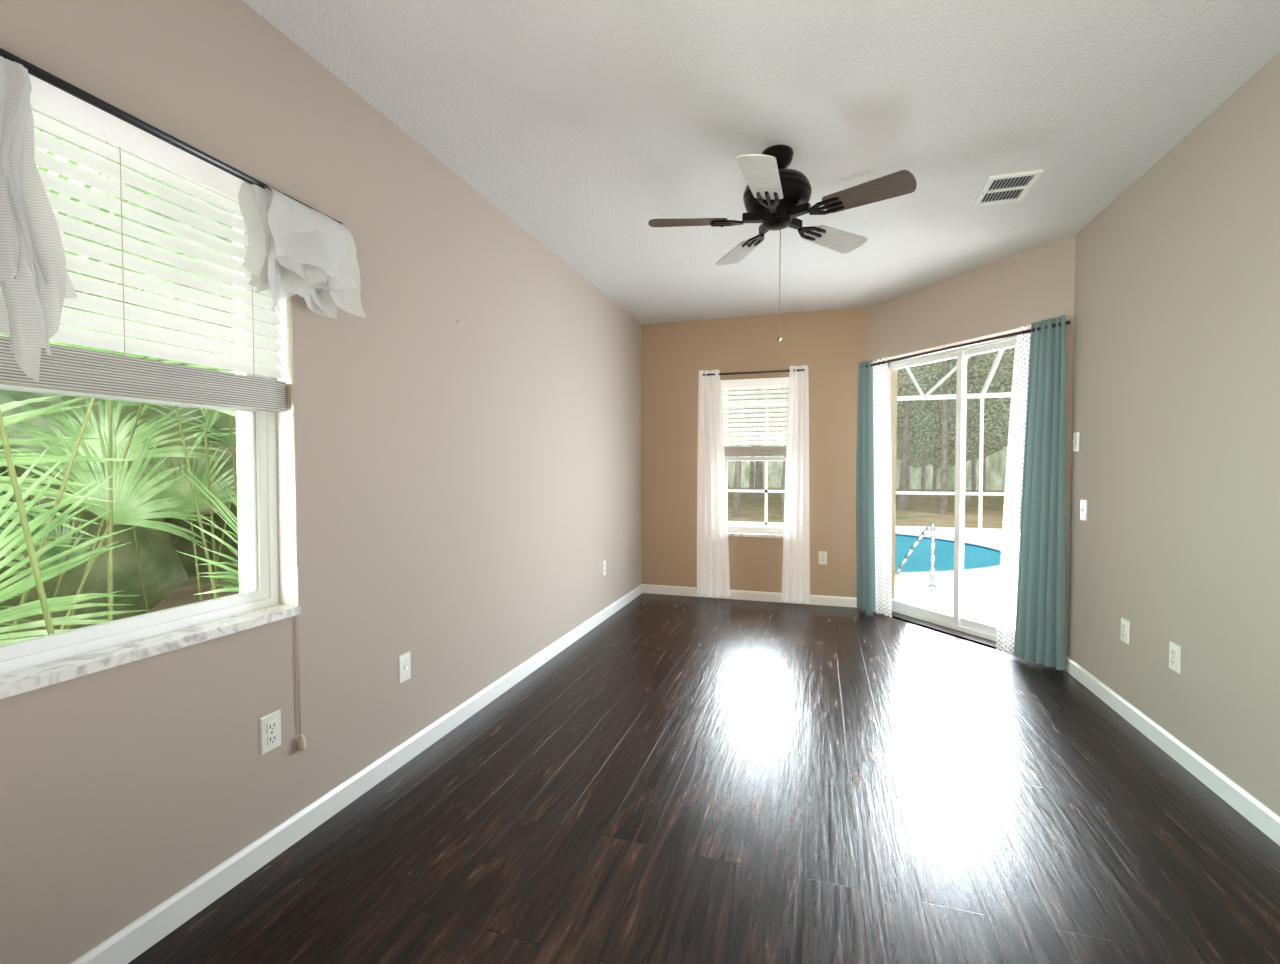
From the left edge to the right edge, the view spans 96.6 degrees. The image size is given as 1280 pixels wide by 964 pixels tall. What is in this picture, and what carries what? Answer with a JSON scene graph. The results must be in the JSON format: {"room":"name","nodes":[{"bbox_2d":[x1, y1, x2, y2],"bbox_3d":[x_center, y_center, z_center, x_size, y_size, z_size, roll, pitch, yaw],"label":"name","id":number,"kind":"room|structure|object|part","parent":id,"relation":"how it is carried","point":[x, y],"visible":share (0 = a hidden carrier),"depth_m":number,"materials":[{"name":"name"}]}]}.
{"room":"empty living room","nodes":[
{"label":"empty living room","id":0,"kind":"room"},
{"bbox_2d":[0,0,641,963],"bbox_3d":[-0.922,-0.152,2.939,0.250,2.840,6.010,0,2,17],"label":"wall","id":1,"kind":"structure","parent":0,"point":[465,488],"depth_m":2.02,"materials":[{"name":"beige paint"}]},
{"bbox_2d":[0,604,300,698],"bbox_3d":[-1.296,0.430,1.442,0.105,0.025,0.920,0,2,17],"label":"sill","id":2,"kind":"structure","parent":1,"relation":"attached to","point":[39,676],"depth_m":1.43,"materials":[{"name":"white stone"}]},
{"bbox_2d":[0,108,305,750],"bbox_3d":[-1.319,0.003,1.444,0.172,1.788,0.932,0,2,17],"label":"window","id":3,"kind":"structure","parent":1,"relation":"in","point":[15,656],"depth_m":1.70,"materials":[{"name":"white plastic"}]},
{"bbox_2d":[0,74,286,411],"bbox_3d":[-1.299,-0.554,1.417,0.069,0.673,0.904,0,2,17],"label":"window blinds","id":4,"kind":"object","parent":3,"relation":"attached to","point":[65,368],"visible":0.8,"depth_m":1.47,"materials":[{"name":"beige plastic"}]},
{"bbox_3d":[-1.115,0.046,1.857,0.026,1.680,0.026,0,2,17],"label":"blind cord","id":5,"kind":"part","parent":3,"relation":"part of","materials":[{"name":"beige plastic"}]},
{"bbox_2d":[0,48,342,224],"bbox_3d":[-1.224,-0.860,1.391,0.082,0.060,1.193,0,2,17],"label":"curtain rod","id":6,"kind":"object","parent":1,"relation":"attached to","point":[33,70],"visible":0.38,"depth_m":1.34,"materials":[{"name":"black metal"}]},
{"bbox_2d":[0,56,366,381],"bbox_3d":[-1.144,-0.549,1.544,0.125,0.653,0.996,0,2,17],"label":"sheer curtain","id":7,"kind":"object","parent":6,"relation":"hanging from","point":[294,248],"visible":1,"depth_m":1.20,"materials":[{"name":"white fabric"}]},
{"bbox_2d":[259,710,280,755],"bbox_3d":[-1.153,0.784,1.784,0.010,0.116,0.072,0,2,17],"label":"outlet","id":8,"kind":"object","parent":1,"relation":"attached to","point":[269,725],"visible":1,"depth_m":1.78,"materials":[{"name":"white plastic"}]},
{"bbox_2d":[70,584,642,963],"bbox_3d":[-0.796,1.106,2.933,0.014,0.085,5.510,0,2,17],"label":"baseboard","id":9,"kind":"structure","parent":1,"relation":"attached to","point":[127,944],"depth_m":1.85,"materials":[{"name":"white wood"}]},
{"bbox_2d":[398,651,410,683],"bbox_3d":[-0.971,0.768,2.361,0.014,0.116,0.072,0,2,17],"label":"outlet","id":10,"kind":"object","parent":1,"relation":"attached to","point":[404,662],"visible":1,"depth_m":2.36,"materials":[{"name":"white plastic"}]},
{"bbox_2d":[602,560,605,575],"bbox_3d":[-0.285,0.691,4.570,0.010,0.116,0.072,0,2,17],"label":"outlet","id":11,"kind":"object","parent":1,"relation":"attached to","point":[603,562],"visible":1,"depth_m":4.56,"materials":[{"name":"white plastic"}]},
{"bbox_2d":[128,593,1279,963],"bbox_3d":[0.695,1.210,2.505,3.158,0.100,5.614,0,2,17],"label":"floor","id":12,"kind":"structure","parent":0,"point":[689,779],"depth_m":1.94,"materials":[{"name":"brown wood"}]},
{"bbox_2d":[242,0,1279,323],"bbox_3d":[0.668,-1.499,2.409,3.880,0.120,6.310,0,2,17],"label":"ceiling","id":13,"kind":"structure","parent":0,"point":[586,123],"depth_m":2.21,"materials":[{"name":"white paint"}]},
{"bbox_2d":[743,145,811,230],"bbox_3d":[0.601,-1.279,2.503,0.292,0.324,0.292,0,2,17],"label":"motor","id":14,"kind":"object","parent":13,"relation":"attached to","point":[796,188],"visible":0.63,"depth_m":2.44,"materials":[{"name":"brown metal"}]},
{"bbox_2d":[648,212,762,226],"bbox_3d":[0.289,-1.155,2.514,0.505,0.053,0.142,0,2,6],"label":"blade","id":15,"kind":"object","parent":14,"relation":"attached to","point":[754,217],"visible":1,"depth_m":2.50,"materials":[{"name":"brown wood"}]},
{"bbox_2d":[715,224,768,264],"bbox_3d":[0.512,-1.163,2.806,0.142,0.053,0.505,0,2,-12],"label":"blade","id":16,"kind":"object","parent":14,"relation":"attached to","point":[745,247],"visible":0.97,"depth_m":2.84,"materials":[{"name":"white wood"}]},
{"bbox_2d":[736,154,782,215],"bbox_3d":[0.477,-1.147,2.220,0.150,0.053,0.505,0,2,17],"label":"blade","id":17,"kind":"object","parent":14,"relation":"attached to","point":[760,172],"visible":1,"depth_m":2.13,"materials":[{"name":"white wood"}]},
{"bbox_2d":[776,226,780,340],"bbox_3d":[0.610,-0.875,2.498,0.022,0.512,0.022,0,2,17],"label":"pull chain","id":18,"kind":"object","parent":14,"relation":"hanging from","point":[778,337],"visible":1,"depth_m":2.50,"materials":[{"name":"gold metal"}]},
{"bbox_2d":[788,218,867,253],"bbox_3d":[0.859,-1.159,2.684,0.505,0.053,0.142,-1,2,-30],"label":"blade","id":19,"kind":"object","parent":14,"relation":"attached to","point":[841,241],"visible":0.98,"depth_m":2.69,"materials":[{"name":"white wood"}]},
{"bbox_2d":[788,170,916,217],"bbox_3d":[0.837,-1.149,2.301,0.505,0.053,0.142,1,2,37],"label":"blade","id":20,"kind":"object","parent":14,"relation":"attached to","point":[902,182],"visible":1,"depth_m":2.27,"materials":[{"name":"brown wood"}]},
{"bbox_2d":[972,169,1043,206],"bbox_3d":[1.803,-1.443,2.811,0.220,0.013,0.310,0,2,17],"label":"ceiling vent","id":21,"kind":"object","parent":13,"relation":"in","point":[1012,187],"visible":1,"depth_m":2.79,"materials":[{"name":"white metal"}]},
{"bbox_2d":[642,307,896,608],"bbox_3d":[1.138,-0.214,5.313,2.270,2.840,0.250,0,2,17],"label":"wall","id":22,"kind":"structure","parent":0,"point":[832,343],"depth_m":5.19,"materials":[{"name":"beige paint"}]},
{"bbox_2d":[642,584,856,607],"bbox_3d":[0.979,1.045,5.258,2.020,0.085,0.014,0,2,17],"label":"baseboard","id":23,"kind":"structure","parent":22,"relation":"attached to","point":[647,588],"depth_m":5.23,"materials":[{"name":"white wood"}]},
{"bbox_2d":[721,391,785,533],"bbox_3d":[1.105,-0.234,5.310,0.700,1.420,0.074,0,2,17],"label":"window","id":24,"kind":"structure","parent":22,"relation":"in","point":[737,529],"depth_m":5.32,"materials":[{"name":"white wood"}]},
{"bbox_2d":[720,377,788,455],"bbox_3d":[1.082,-0.590,5.227,0.684,0.705,0.069,0,2,17],"label":"blinds","id":25,"kind":"object","parent":24,"relation":"attached to","point":[762,383],"depth_m":5.23,"materials":[{"name":"white plastic"}]},
{"bbox_2d":[703,369,803,375],"bbox_3d":[1.012,-0.985,5.159,0.934,0.060,0.081,0,2,17],"label":"curtain rod","id":26,"kind":"object","parent":22,"relation":"attached to","point":[774,371],"visible":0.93,"depth_m":5.12,"materials":[{"name":"brown metal"}]},
{"bbox_2d":[697,365,809,603],"bbox_3d":[1.013,0.023,5.155,1.020,2.095,0.058,0,2,17],"label":"sheer curtain","id":27,"kind":"object","parent":26,"relation":"hanging from","point":[713,575],"visible":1,"depth_m":5.22,"materials":[{"name":"white fabric"}]},
{"bbox_2d":[728,532,782,537],"bbox_3d":[1.082,0.490,5.255,0.700,0.025,0.110,0,2,17],"label":"sill","id":28,"kind":"structure","parent":22,"relation":"attached to","point":[729,533],"depth_m":5.21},
{"bbox_2d":[818,551,826,564],"bbox_3d":[1.619,0.673,5.051,0.072,0.116,0.010,0,2,17],"label":"outlet","id":29,"kind":"object","parent":22,"relation":"attached to","point":[822,559],"visible":1,"depth_m":5.05,"materials":[{"name":"white plastic"}]},
{"bbox_2d":[866,235,1075,655],"bbox_3d":[2.438,-0.182,4.082,0.250,2.840,1.947,-1,2,-23],"label":"wall","id":30,"kind":"structure","parent":0,"point":[999,298],"depth_m":3.88,"materials":[{"name":"beige paint"}]},
{"bbox_2d":[886,333,1030,645],"bbox_3d":[2.406,0.050,4.285,0.096,2.125,1.460,-1,2,-23],"label":"sliding door","id":31,"kind":"structure","parent":30,"relation":"in","point":[956,621],"depth_m":4.27,"materials":[{"name":"white metal"}]},
{"bbox_2d":[862,320,1070,367],"bbox_3d":[2.226,-0.955,4.115,0.098,0.060,1.670,-1,2,-23],"label":"curtain rod","id":32,"kind":"object","parent":30,"relation":"attached to","point":[1068,322],"visible":0.9,"depth_m":3.93,"materials":[{"name":"brown metal"}]},
{"bbox_2d":[871,325,1033,653],"bbox_3d":[2.185,0.050,4.159,0.039,2.092,1.318,-1,2,-23],"label":"door curtain","id":33,"kind":"object","parent":32,"relation":"hanging from","point":[1021,327],"visible":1,"depth_m":3.72,"materials":[{"name":"white fabric"}]},
{"bbox_2d":[856,315,1065,669],"bbox_3d":[2.188,0.049,4.127,0.065,2.097,1.679,-1,2,-23],"label":"door curtain","id":34,"kind":"object","parent":32,"relation":"hanging from","point":[1040,611],"visible":1,"depth_m":3.50,"materials":[{"name":"teal fabric"}]},
{"bbox_2d":[1067,52,1279,815],"bbox_3d":[2.033,-0.107,1.229,0.250,2.840,4.500,0,2,17],"label":"wall","id":35,"kind":"structure","parent":0,"point":[1176,394],"depth_m":2.31,"materials":[{"name":"beige paint"}]},
{"bbox_2d":[1073,432,1078,451],"bbox_3d":[2.553,-0.235,3.347,0.018,0.116,0.072,0,2,17],"label":"switch","id":36,"kind":"object","parent":35,"relation":"attached to","point":[1075,434],"visible":1,"depth_m":3.34,"materials":[{"name":"white plastic"}]},
{"bbox_2d":[1080,500,1086,520],"bbox_3d":[2.518,0.160,3.245,0.018,0.116,0.072,0,2,17],"label":"switch","id":37,"kind":"object","parent":35,"relation":"attached to","point":[1083,512],"visible":1,"depth_m":3.24,"materials":[{"name":"white plastic"}]},
{"bbox_2d":[1121,618,1129,644],"bbox_3d":[2.380,0.732,2.800,0.010,0.116,0.072,0,2,17],"label":"outlet","id":38,"kind":"object","parent":35,"relation":"attached to","point":[1125,624],"visible":1,"depth_m":2.79,"materials":[{"name":"white plastic"}]},
{"bbox_2d":[1065,656,1279,845],"bbox_3d":[1.944,1.146,1.420,0.014,0.085,4.250,0,2,17],"label":"baseboard","id":39,"kind":"structure","parent":35,"relation":"attached to","point":[1247,805],"depth_m":2.29,"materials":[{"name":"white wood"}]},
{"bbox_2d":[1169,642,1180,673],"bbox_3d":[2.258,0.742,2.411,0.010,0.116,0.072,0,2,17],"label":"outlet","id":40,"kind":"object","parent":35,"relation":"attached to","point":[1174,649],"visible":1,"depth_m":2.40,"materials":[{"name":"white plastic"}]},
{"label":"outside","id":41,"kind":"structure","parent":0,"visible":0},
{"bbox_2d":[0,128,1029,644],"bbox_3d":[7.434,-5.494,23.733,120.000,13.409,110.000,0,2,17],"label":"outdoor backdrop","id":42,"kind":"structure","parent":41,"point":[111,510],"depth_m":4.36,"materials":[{"name":"green plant"}]},
{"bbox_3d":[3.011,0.867,6.346,0.407,0.899,0.742,0,2,17],"label":"pool handrail","id":43,"kind":"part","parent":42,"relation":"part of","materials":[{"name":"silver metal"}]}
]}

